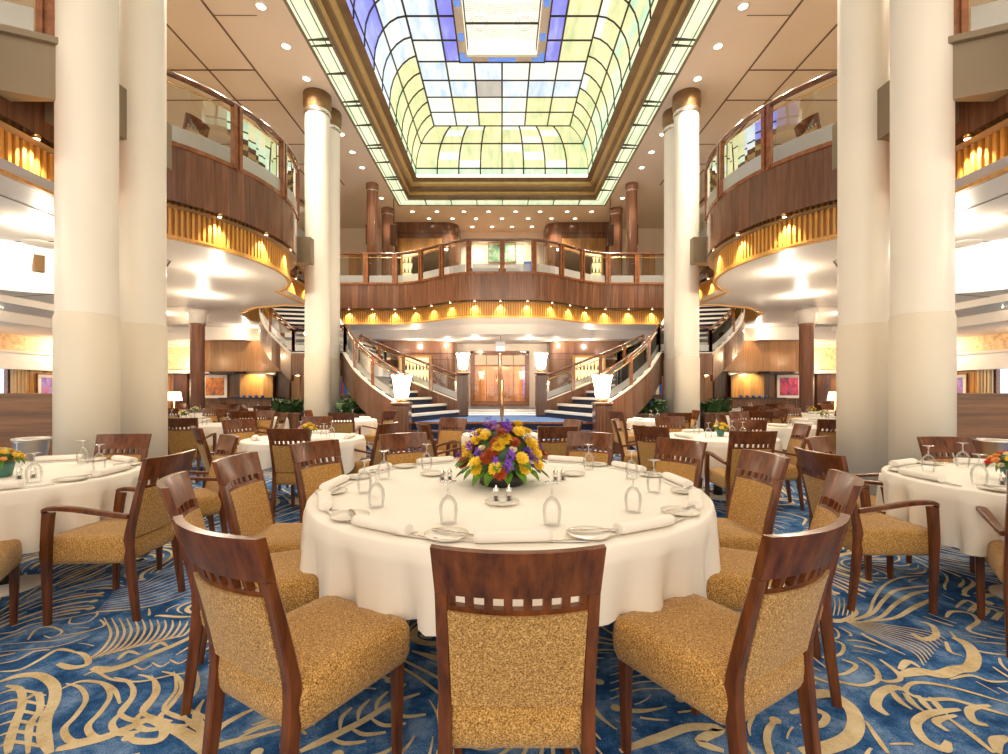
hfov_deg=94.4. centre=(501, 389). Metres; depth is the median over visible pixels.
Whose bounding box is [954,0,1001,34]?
balustrade
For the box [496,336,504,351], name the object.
hanging sign
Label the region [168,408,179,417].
armchair
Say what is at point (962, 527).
tablecloth
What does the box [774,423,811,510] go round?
armchair
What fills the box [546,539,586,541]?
knife
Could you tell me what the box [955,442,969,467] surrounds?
wine glass
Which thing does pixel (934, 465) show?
bowl
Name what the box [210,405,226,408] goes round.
armchair
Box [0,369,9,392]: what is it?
window
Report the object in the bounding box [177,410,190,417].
flower arrangement
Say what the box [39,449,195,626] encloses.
armchair
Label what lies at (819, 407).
armchair
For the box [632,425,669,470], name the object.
dining chair
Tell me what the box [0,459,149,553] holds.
tablecloth
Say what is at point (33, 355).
wall
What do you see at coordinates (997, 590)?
dining table
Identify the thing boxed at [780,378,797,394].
print
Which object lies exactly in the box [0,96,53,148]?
fascia
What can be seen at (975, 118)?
fascia
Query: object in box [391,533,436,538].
knife
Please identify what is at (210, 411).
armchair
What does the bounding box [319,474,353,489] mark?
napkin
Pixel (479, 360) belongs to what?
door
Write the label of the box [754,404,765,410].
armchair
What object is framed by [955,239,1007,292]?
ceiling lamp
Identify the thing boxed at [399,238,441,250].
trim panel
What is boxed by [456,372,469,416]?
pillar
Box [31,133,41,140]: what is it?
spotlight
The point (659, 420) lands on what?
armchair
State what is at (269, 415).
armchair
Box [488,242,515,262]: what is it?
framed picture
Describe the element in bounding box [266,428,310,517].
dining chair
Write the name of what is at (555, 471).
salt shaker
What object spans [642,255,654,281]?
door
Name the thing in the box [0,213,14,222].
recessed light
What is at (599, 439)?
dining chair
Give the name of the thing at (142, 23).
column
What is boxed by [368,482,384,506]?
bowl
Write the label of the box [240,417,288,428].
tablecloth
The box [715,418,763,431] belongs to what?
tablecloth
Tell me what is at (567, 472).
plate
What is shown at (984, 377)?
curtain
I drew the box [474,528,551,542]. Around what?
napkin
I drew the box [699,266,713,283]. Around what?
fascia
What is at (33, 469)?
salt shaker
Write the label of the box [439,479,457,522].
wine glass
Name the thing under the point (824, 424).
armchair
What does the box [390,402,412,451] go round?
pillar
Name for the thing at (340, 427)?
armchair
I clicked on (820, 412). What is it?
flower arrangement
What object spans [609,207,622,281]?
column
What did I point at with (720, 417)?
armchair
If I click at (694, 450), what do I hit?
dining chair
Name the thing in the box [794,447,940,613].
armchair
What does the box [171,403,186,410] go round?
armchair
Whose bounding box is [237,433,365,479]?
tablecloth
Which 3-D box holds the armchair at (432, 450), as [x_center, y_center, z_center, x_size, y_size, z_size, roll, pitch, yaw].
[-0.690,0.855,5.545,0.647,0.930,0.552,0,0,-29]
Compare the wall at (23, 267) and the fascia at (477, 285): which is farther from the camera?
the fascia at (477, 285)
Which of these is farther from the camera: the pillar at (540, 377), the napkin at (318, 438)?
the pillar at (540, 377)
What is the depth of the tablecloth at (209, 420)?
9.14 m
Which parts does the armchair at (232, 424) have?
rail, panel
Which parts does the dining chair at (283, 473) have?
leg, panel, seat, rail, leg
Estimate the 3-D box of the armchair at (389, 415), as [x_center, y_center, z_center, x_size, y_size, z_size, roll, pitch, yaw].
[-2.351,0.855,8.824,0.647,0.930,0.552,0,0,16]
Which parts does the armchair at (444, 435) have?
leg, leg, seat, panel, rail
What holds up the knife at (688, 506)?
on the plate at (686, 511)
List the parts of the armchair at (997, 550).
leg, armrest, seat, leg, rail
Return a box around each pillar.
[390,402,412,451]
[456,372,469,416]
[534,372,547,416]
[591,402,613,450]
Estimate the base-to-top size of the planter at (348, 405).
1.137 m
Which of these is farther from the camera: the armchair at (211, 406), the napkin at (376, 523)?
the armchair at (211, 406)
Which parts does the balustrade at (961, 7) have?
post, glass panel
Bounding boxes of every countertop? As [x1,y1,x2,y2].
[218,397,282,398]
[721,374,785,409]
[721,397,785,398]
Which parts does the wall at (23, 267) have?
lamp shade, lamp shade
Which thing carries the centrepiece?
on the tablecloth at (382, 572)
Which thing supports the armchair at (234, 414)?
on the floor at (96, 679)
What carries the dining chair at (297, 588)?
on the floor at (96, 679)
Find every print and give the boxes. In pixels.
[41,378,51,392]
[206,378,223,394]
[491,245,512,258]
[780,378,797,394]
[957,378,962,392]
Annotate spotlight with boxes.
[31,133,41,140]
[962,133,972,140]
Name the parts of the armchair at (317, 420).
rail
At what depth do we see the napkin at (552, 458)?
3.66 m
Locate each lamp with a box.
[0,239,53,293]
[168,392,181,407]
[391,375,411,401]
[456,353,469,371]
[534,353,547,371]
[592,375,612,401]
[827,392,835,410]
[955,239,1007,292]
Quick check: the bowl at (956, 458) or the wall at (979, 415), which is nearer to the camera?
the bowl at (956, 458)
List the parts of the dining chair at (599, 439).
leg, panel, rail, leg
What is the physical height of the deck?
0.780 m
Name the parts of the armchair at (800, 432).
armrest, leg, seat, panel, rail, leg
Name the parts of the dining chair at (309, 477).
leg, rail, panel, leg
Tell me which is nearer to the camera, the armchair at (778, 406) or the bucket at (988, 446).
the bucket at (988, 446)
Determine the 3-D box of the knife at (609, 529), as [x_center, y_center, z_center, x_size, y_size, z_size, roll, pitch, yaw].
[0.359,0.548,1.831,0.205,0.005,0.020,0,0,-3]
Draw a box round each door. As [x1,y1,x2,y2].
[349,255,361,281]
[473,354,499,402]
[500,354,526,402]
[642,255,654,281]
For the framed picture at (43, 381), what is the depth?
15.20 m
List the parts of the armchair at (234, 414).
rail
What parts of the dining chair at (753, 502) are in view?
leg, seat, panel, rail, leg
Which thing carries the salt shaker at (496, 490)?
on the plate at (502, 501)
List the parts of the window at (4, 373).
frame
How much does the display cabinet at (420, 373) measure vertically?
1.420 m
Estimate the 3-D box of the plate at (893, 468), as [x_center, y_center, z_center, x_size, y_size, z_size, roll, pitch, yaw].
[2.791,0.560,3.240,0.172,0.016,0.172,0,0,0]
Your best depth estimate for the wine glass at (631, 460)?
3.01 m
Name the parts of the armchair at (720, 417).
rail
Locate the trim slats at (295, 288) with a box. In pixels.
[275,280,304,304]
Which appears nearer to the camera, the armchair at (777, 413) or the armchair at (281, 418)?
the armchair at (281, 418)
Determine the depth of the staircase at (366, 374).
11.87 m
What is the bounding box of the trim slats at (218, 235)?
[167,202,290,291]
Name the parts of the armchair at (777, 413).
rail, panel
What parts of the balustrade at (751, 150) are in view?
post, glass panel, post, glass panel, post, handrail, brass rail, glass panel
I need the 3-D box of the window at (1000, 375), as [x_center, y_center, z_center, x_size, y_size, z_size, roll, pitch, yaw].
[15.100,-0.005,13.575,0.200,1.250,1.350,0,0,0]
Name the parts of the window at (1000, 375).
frame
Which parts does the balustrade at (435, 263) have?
post, post, glass panel, post, glass panel, post, glass panel, post, handrail, brass rail, post, post, glass panel, post, glass panel, post, glass panel, post, post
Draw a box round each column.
[52,0,120,457]
[119,0,167,480]
[185,308,208,412]
[303,87,331,425]
[330,107,341,412]
[366,182,378,281]
[381,207,394,281]
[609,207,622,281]
[625,182,637,281]
[662,107,673,412]
[672,87,700,428]
[795,308,818,412]
[836,0,889,495]
[888,0,956,464]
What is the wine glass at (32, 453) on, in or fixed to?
on the tablecloth at (20, 508)
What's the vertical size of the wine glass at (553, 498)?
0.182 m
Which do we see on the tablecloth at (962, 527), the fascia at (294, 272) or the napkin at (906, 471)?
the napkin at (906, 471)
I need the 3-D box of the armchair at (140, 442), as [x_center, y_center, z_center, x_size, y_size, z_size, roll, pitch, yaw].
[-3.304,0.855,3.859,0.552,0.930,0.647,0,0,-6]
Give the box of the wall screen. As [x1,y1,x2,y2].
[524,261,530,270]
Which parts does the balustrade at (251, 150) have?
glass panel, brass rail, handrail, post, glass panel, post, glass panel, post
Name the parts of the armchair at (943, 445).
leg, panel, rail, leg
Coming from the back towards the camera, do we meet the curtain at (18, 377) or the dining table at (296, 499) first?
the curtain at (18, 377)
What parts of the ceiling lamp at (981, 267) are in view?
lamp shade, lamp shade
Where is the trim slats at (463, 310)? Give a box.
[340,301,663,324]
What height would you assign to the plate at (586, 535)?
0.016 m
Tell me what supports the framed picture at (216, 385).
attached to the wall at (178, 354)
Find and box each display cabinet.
[398,356,430,387]
[400,250,431,281]
[572,250,603,281]
[573,356,605,387]
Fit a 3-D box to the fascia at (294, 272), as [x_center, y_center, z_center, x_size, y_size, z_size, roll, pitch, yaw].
[-4.700,-2.960,10.675,0.140,0.800,1.550,0,0,0]
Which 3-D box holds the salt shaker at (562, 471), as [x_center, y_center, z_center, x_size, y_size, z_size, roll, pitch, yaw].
[0.385,0.528,2.950,0.034,0.080,0.033,0,0,0]
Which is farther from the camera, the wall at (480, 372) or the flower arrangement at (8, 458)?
the wall at (480, 372)
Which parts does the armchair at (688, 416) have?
panel, rail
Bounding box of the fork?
[439,539,473,541]
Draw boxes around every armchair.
[39,434,151,562]
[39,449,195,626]
[145,434,239,570]
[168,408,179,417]
[168,418,216,482]
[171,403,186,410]
[172,112,209,151]
[190,426,262,517]
[202,408,223,421]
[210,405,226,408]
[213,409,238,422]
[215,408,230,422]
[221,418,280,490]
[230,406,239,409]
[230,411,256,426]
[237,405,247,410]
[246,412,287,434]
[253,406,271,410]
[256,411,275,435]
[286,416,332,487]
[304,410,317,427]
[328,413,360,434]
[346,422,397,474]
[362,410,395,450]
[414,417,466,456]
[416,422,462,460]
[543,419,582,440]
[608,411,644,459]
[611,418,654,464]
[652,413,691,440]
[654,416,702,487]
[690,410,699,428]
[704,431,777,510]
[715,413,748,431]
[728,411,749,430]
[741,406,758,410]
[749,411,773,422]
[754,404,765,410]
[764,404,779,419]
[765,406,776,409]
[767,409,790,423]
[773,408,788,421]
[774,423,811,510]
[777,405,793,408]
[780,408,801,423]
[794,112,831,151]
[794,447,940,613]
[795,419,835,480]
[805,436,911,578]
[814,404,822,410]
[817,403,833,411]
[917,436,979,573]
[975,470,1007,657]
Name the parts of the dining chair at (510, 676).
leg, leg, seat, panel, rail, leg, leg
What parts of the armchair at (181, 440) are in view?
panel, rail, seat, leg, armrest, leg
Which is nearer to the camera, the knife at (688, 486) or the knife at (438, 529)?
the knife at (438, 529)
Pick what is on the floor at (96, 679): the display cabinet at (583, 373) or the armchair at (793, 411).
the armchair at (793, 411)
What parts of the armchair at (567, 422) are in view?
rail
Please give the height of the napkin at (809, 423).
0.045 m
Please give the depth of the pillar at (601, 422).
9.30 m
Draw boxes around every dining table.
[0,574,40,596]
[289,498,298,504]
[710,484,725,500]
[988,584,1003,599]
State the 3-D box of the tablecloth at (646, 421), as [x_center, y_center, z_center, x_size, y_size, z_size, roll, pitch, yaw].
[2.956,0.845,8.990,1.078,0.550,1.098,0,0,0]
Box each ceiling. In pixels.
[0,0,1007,231]
[0,156,1007,343]
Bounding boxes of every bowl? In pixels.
[25,462,42,482]
[76,448,89,463]
[92,452,105,469]
[357,470,371,492]
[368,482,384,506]
[378,460,389,478]
[421,452,431,468]
[439,494,457,522]
[542,496,560,524]
[583,452,593,468]
[624,485,641,510]
[625,459,637,477]
[646,470,660,491]
[921,454,935,471]
[955,451,969,467]
[970,464,988,483]
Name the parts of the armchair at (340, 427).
rail, panel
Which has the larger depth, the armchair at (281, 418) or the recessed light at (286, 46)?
the recessed light at (286, 46)
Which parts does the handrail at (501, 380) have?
rail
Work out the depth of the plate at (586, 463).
3.52 m
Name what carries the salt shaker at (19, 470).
on the tablecloth at (20, 508)
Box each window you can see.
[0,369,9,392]
[994,369,1007,392]
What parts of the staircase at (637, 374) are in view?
post, handrail, brass rail, post, glass panel, glass panel, post, handrail, post, brass rail, glass panel, glass panel, post, glass panel, post, handrail, glass panel, post, glass panel, handrail, post, glass panel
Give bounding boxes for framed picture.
[36,373,51,392]
[205,374,227,398]
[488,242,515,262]
[776,374,798,398]
[957,373,967,392]
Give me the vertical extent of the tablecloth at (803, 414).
0.550 m
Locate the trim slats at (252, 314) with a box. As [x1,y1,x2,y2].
[239,305,304,323]
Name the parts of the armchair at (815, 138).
rail, panel, leg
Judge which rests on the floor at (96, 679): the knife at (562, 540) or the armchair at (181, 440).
the armchair at (181, 440)
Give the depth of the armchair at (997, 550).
2.46 m
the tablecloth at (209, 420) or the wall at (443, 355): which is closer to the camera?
the tablecloth at (209, 420)
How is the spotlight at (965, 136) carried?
attached to the fascia at (975, 118)
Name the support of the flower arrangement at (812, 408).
on the tablecloth at (803, 414)
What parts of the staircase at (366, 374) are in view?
glass panel, post, handrail, glass panel, post, handrail, glass panel, post, glass panel, post, glass panel, glass panel, brass rail, post, handrail, post, glass panel, glass panel, post, handrail, brass rail, post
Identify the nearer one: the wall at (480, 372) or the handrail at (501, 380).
the handrail at (501, 380)
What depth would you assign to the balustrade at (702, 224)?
10.45 m
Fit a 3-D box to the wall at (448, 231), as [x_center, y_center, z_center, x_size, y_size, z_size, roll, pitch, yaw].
[-3.010,-4.930,19.140,2.620,3.300,1.720,0,0,0]
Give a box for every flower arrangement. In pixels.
[0,447,25,477]
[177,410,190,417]
[190,406,199,413]
[300,422,317,434]
[711,422,728,435]
[808,406,816,413]
[816,409,829,417]
[983,450,1007,480]
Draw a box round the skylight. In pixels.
[283,0,720,205]
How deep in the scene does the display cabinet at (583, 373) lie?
16.46 m
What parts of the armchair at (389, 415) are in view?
seat, panel, rail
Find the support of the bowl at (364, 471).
on the wine glass at (365, 460)
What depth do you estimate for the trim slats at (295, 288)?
10.82 m
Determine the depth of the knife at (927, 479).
2.80 m
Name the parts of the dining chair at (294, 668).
leg, rail, panel, leg, seat, leg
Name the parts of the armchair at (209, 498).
leg, armrest, armrest, seat, leg, panel, leg, rail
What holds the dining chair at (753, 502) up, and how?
on the floor at (96, 679)
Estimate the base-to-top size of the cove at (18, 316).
0.419 m
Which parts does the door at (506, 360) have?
transom panel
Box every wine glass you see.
[10,441,23,464]
[25,452,42,482]
[76,440,89,463]
[92,444,105,469]
[320,423,327,436]
[357,459,371,492]
[368,469,384,506]
[378,450,389,478]
[421,444,431,468]
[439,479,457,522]
[542,481,560,524]
[583,444,593,468]
[624,472,641,510]
[625,450,637,477]
[646,459,660,491]
[921,445,935,471]
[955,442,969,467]
[970,453,988,483]
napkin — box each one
[0,480,23,489]
[34,454,84,462]
[89,464,130,476]
[107,455,137,462]
[250,435,260,440]
[311,437,333,440]
[312,430,329,433]
[317,490,338,510]
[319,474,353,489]
[341,433,355,438]
[351,514,417,534]
[358,463,393,474]
[359,416,370,418]
[416,456,453,464]
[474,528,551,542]
[547,455,582,463]
[609,461,646,472]
[613,514,675,533]
[657,472,692,486]
[673,433,693,437]
[682,429,703,432]
[683,488,702,508]
[767,423,788,426]
[794,421,813,424]
[808,417,826,419]
[889,458,920,467]
[897,468,948,481]
[953,457,995,465]
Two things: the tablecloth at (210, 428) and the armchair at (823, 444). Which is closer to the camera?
the armchair at (823, 444)
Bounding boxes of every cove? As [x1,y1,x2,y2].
[0,294,259,343]
[744,294,1007,343]
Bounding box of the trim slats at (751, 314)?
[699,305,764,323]
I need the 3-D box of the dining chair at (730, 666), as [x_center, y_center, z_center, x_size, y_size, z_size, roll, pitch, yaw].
[0.759,0.855,1.583,0.468,0.930,0.647,0,0,-31]
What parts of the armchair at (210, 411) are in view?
panel, rail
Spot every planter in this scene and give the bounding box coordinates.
[268,398,303,428]
[334,398,368,448]
[632,398,667,447]
[700,398,733,431]
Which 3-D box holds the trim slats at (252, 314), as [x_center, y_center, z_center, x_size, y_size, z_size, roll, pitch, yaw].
[-6.654,-2.325,13.162,1.344,0.510,5.106,0,0,-36]
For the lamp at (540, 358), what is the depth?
11.88 m
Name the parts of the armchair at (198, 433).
rail, panel, leg, leg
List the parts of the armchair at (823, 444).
rail, armrest, seat, armrest, leg, leg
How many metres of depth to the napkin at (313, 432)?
6.05 m
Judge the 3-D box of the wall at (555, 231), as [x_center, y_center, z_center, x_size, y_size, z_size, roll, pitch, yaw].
[3.010,-4.930,19.140,2.620,3.300,1.720,0,0,0]
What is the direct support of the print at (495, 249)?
attached to the framed picture at (493, 250)
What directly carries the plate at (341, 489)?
on the tablecloth at (382, 572)
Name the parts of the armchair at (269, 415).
panel, rail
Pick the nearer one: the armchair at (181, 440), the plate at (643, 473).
the plate at (643, 473)
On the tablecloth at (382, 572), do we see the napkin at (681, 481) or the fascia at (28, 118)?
the napkin at (681, 481)
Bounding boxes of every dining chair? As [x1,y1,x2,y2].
[0,539,22,625]
[156,471,318,715]
[173,515,410,753]
[212,452,302,552]
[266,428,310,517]
[289,439,343,522]
[379,432,428,466]
[430,544,606,753]
[537,426,577,459]
[566,431,614,465]
[612,513,849,753]
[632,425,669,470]
[652,437,706,488]
[706,469,863,708]
[717,449,789,551]
[730,419,766,430]
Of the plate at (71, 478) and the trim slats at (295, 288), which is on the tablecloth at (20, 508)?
the plate at (71, 478)
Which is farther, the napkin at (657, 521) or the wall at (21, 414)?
the wall at (21, 414)
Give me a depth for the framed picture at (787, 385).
17.40 m
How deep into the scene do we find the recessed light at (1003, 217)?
5.65 m
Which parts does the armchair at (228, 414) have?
rail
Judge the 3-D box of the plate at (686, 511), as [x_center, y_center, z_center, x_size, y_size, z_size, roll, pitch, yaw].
[0.820,0.560,2.144,0.172,0.016,0.172,0,0,0]
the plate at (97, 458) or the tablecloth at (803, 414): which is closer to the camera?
the plate at (97, 458)
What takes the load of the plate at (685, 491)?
on the tablecloth at (382, 572)
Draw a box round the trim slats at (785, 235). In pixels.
[713,202,836,291]
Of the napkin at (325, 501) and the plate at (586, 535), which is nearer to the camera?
the plate at (586, 535)
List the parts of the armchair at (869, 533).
leg, rail, panel, leg, leg, seat, armrest, leg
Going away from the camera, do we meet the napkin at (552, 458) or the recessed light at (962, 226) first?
the napkin at (552, 458)
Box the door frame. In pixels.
[470,351,528,405]
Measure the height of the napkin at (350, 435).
0.045 m
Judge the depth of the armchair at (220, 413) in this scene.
9.64 m
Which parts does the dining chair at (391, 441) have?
leg, rail, panel, leg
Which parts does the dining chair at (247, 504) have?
leg, rail, panel, leg, seat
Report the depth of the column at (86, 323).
4.41 m
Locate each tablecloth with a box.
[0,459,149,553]
[169,418,212,428]
[175,413,215,417]
[180,422,250,457]
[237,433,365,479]
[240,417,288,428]
[300,460,720,635]
[320,418,377,448]
[461,432,537,444]
[626,418,663,449]
[670,432,782,477]
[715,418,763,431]
[752,423,830,455]
[788,413,834,417]
[791,417,835,430]
[876,463,1006,556]
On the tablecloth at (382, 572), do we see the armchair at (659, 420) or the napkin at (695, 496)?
the napkin at (695, 496)
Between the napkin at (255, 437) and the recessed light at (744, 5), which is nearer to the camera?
the napkin at (255, 437)
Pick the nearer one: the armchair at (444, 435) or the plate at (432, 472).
the plate at (432, 472)
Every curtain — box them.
[11,369,25,392]
[977,369,992,392]
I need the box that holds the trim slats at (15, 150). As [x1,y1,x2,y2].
[0,127,53,196]
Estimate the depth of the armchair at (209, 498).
3.77 m
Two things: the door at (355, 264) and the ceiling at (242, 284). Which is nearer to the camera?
the ceiling at (242, 284)
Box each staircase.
[259,306,459,422]
[544,306,744,453]
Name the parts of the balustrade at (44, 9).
post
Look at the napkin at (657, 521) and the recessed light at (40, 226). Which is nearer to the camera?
the napkin at (657, 521)
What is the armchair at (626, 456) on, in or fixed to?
on the floor at (96, 679)
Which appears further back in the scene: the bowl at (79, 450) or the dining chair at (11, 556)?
the bowl at (79, 450)
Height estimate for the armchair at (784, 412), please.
0.930 m
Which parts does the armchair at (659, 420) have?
rail, panel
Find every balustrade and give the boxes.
[0,0,54,35]
[167,69,299,220]
[297,197,304,236]
[340,238,663,284]
[699,197,706,236]
[704,69,836,220]
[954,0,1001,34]
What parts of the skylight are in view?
lantern pane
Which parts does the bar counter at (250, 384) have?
panel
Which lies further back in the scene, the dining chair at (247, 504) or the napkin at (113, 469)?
the napkin at (113, 469)
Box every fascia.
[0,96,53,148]
[167,141,297,258]
[205,340,281,372]
[290,266,304,283]
[340,271,663,308]
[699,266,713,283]
[706,141,836,258]
[722,340,798,372]
[955,93,1007,145]
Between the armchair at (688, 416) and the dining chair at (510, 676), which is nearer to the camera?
the dining chair at (510, 676)
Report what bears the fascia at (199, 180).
attached to the deck
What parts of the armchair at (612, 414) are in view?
leg, rail, panel, seat, leg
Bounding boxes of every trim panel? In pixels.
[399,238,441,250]
[562,238,604,250]
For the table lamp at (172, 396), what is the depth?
12.63 m
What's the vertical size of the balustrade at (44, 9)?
1.012 m
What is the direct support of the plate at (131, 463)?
on the tablecloth at (20, 508)
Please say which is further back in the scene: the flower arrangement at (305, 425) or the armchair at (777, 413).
the armchair at (777, 413)
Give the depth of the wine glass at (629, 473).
2.19 m
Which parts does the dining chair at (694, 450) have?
leg, panel, rail, leg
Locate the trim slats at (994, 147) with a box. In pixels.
[955,127,1007,194]
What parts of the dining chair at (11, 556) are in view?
seat, leg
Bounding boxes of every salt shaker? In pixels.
[16,466,22,478]
[30,465,36,477]
[440,468,444,480]
[447,467,451,479]
[493,485,498,500]
[506,485,511,500]
[553,468,557,480]
[560,467,565,479]
[998,471,1005,484]
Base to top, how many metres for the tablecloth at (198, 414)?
0.550 m
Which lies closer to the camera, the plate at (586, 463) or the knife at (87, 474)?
the knife at (87, 474)
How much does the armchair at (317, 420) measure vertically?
0.930 m
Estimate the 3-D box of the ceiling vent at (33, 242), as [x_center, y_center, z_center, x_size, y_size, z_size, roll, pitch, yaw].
[-6.600,-2.083,6.700,0.440,0.035,0.440,0,0,0]
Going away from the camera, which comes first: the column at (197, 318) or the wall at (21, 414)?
the wall at (21, 414)
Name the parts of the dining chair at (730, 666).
leg, leg, seat, leg, panel, rail, leg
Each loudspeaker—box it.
[390,199,396,245]
[607,199,613,245]
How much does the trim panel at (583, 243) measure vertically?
0.470 m
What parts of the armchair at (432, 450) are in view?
rail, panel, leg, armrest, armrest, leg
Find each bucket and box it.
[10,436,51,462]
[973,438,1007,458]
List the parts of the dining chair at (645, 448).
leg, panel, rail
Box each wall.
[0,333,51,392]
[0,393,51,455]
[168,344,377,411]
[340,228,663,281]
[380,341,456,398]
[394,222,460,281]
[457,344,546,407]
[475,367,524,400]
[543,222,609,281]
[547,341,623,398]
[626,344,835,409]
[957,333,1007,392]
[957,393,1007,456]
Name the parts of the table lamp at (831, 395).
lamp shade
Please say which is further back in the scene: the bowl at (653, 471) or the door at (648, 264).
the door at (648, 264)
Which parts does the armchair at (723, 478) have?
leg, armrest, leg, seat, panel, rail, leg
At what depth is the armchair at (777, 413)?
9.07 m
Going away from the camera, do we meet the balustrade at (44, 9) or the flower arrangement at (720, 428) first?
the balustrade at (44, 9)
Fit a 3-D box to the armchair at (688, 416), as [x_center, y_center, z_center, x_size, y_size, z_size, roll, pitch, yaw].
[3.024,0.855,8.261,0.552,0.930,0.647,0,0,-6]
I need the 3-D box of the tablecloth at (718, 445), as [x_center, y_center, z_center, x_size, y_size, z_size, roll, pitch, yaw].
[2.663,0.780,5.747,1.377,0.420,1.360,0,0,0]
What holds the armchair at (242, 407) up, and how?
on the floor at (96, 679)
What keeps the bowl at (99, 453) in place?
on the wine glass at (99, 453)
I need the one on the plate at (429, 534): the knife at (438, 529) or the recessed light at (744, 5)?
the knife at (438, 529)
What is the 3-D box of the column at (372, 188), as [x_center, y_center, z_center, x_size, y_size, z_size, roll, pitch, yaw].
[-4.150,-4.930,14.950,0.390,3.300,0.390,0,0,0]
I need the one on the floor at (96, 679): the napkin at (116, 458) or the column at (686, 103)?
the column at (686, 103)
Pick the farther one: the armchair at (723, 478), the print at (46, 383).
the print at (46, 383)
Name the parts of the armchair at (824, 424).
rail, panel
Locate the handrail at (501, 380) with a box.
[500,379,503,421]
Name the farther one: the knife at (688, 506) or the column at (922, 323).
the column at (922, 323)
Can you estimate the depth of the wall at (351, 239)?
19.00 m
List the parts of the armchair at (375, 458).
seat, armrest, leg, panel, rail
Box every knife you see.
[24,483,54,486]
[55,474,91,478]
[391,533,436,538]
[432,528,473,536]
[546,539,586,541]
[568,528,618,530]
[666,505,695,511]
[676,485,692,490]
[927,479,962,486]
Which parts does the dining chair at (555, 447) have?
panel, rail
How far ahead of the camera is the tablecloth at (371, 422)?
8.73 m
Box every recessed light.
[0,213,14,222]
[36,225,48,228]
[254,1,266,11]
[280,42,291,50]
[301,75,311,81]
[692,75,702,81]
[712,42,723,50]
[737,1,749,11]
[955,225,967,228]
[989,212,1007,222]
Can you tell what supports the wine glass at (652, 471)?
on the tablecloth at (382, 572)
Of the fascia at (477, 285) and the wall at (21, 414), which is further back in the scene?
the fascia at (477, 285)
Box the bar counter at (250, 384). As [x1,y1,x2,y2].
[218,374,282,410]
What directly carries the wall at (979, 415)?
on the floor at (96, 679)
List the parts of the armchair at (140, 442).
panel, rail, leg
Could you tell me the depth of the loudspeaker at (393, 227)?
16.00 m
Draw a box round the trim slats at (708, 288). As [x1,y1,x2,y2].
[699,280,728,304]
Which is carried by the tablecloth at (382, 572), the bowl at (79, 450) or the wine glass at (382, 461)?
the wine glass at (382, 461)
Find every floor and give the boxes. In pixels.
[0,447,1007,753]
[408,408,596,450]
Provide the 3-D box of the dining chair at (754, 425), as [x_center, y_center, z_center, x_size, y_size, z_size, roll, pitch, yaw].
[3.332,0.855,6.385,0.468,0.930,0.647,0,0,21]
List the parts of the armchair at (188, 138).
leg, panel, rail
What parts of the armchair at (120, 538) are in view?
leg, armrest, seat, leg, armrest, leg, panel, rail, leg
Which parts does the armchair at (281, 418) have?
panel, rail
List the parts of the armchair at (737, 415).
rail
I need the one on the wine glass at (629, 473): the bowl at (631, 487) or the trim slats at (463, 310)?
the bowl at (631, 487)
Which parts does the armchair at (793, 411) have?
rail, panel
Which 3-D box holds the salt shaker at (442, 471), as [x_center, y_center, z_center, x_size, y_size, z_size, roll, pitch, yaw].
[-0.375,0.528,2.930,0.034,0.080,0.033,0,0,0]
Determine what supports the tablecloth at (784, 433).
on the dining table
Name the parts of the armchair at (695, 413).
rail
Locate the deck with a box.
[0,118,1007,310]
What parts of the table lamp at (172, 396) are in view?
lamp shade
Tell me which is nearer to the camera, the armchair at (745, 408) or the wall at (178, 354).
the armchair at (745, 408)
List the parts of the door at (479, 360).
transom panel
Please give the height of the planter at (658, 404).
1.136 m
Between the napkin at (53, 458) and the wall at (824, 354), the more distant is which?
the wall at (824, 354)
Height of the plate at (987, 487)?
0.016 m
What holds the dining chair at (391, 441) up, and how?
on the floor at (96, 679)
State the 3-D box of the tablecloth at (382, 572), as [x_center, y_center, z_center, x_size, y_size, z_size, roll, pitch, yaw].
[0.052,0.823,2.769,2.286,0.507,2.302,0,0,0]
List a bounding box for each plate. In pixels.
[52,476,88,481]
[79,457,106,461]
[113,462,141,465]
[315,487,347,494]
[329,509,369,520]
[348,473,370,479]
[395,463,417,467]
[420,470,445,475]
[424,526,468,540]
[485,497,518,505]
[559,470,584,475]
[566,526,610,539]
[585,462,606,465]
[639,471,661,476]
[661,506,700,515]
[670,487,703,493]
[888,467,919,470]
[917,460,943,464]
[976,485,1005,491]
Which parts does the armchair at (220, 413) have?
rail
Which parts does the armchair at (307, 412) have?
rail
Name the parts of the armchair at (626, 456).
rail, leg, panel, seat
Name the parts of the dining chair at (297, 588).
rail, leg, panel, leg, seat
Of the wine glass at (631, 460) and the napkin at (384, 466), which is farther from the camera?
the napkin at (384, 466)
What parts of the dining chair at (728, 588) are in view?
seat, leg, panel, leg, rail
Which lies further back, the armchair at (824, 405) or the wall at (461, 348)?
the wall at (461, 348)
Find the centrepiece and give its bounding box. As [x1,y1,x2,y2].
[454,416,548,487]
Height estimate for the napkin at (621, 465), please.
0.045 m
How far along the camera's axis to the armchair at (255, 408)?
11.27 m

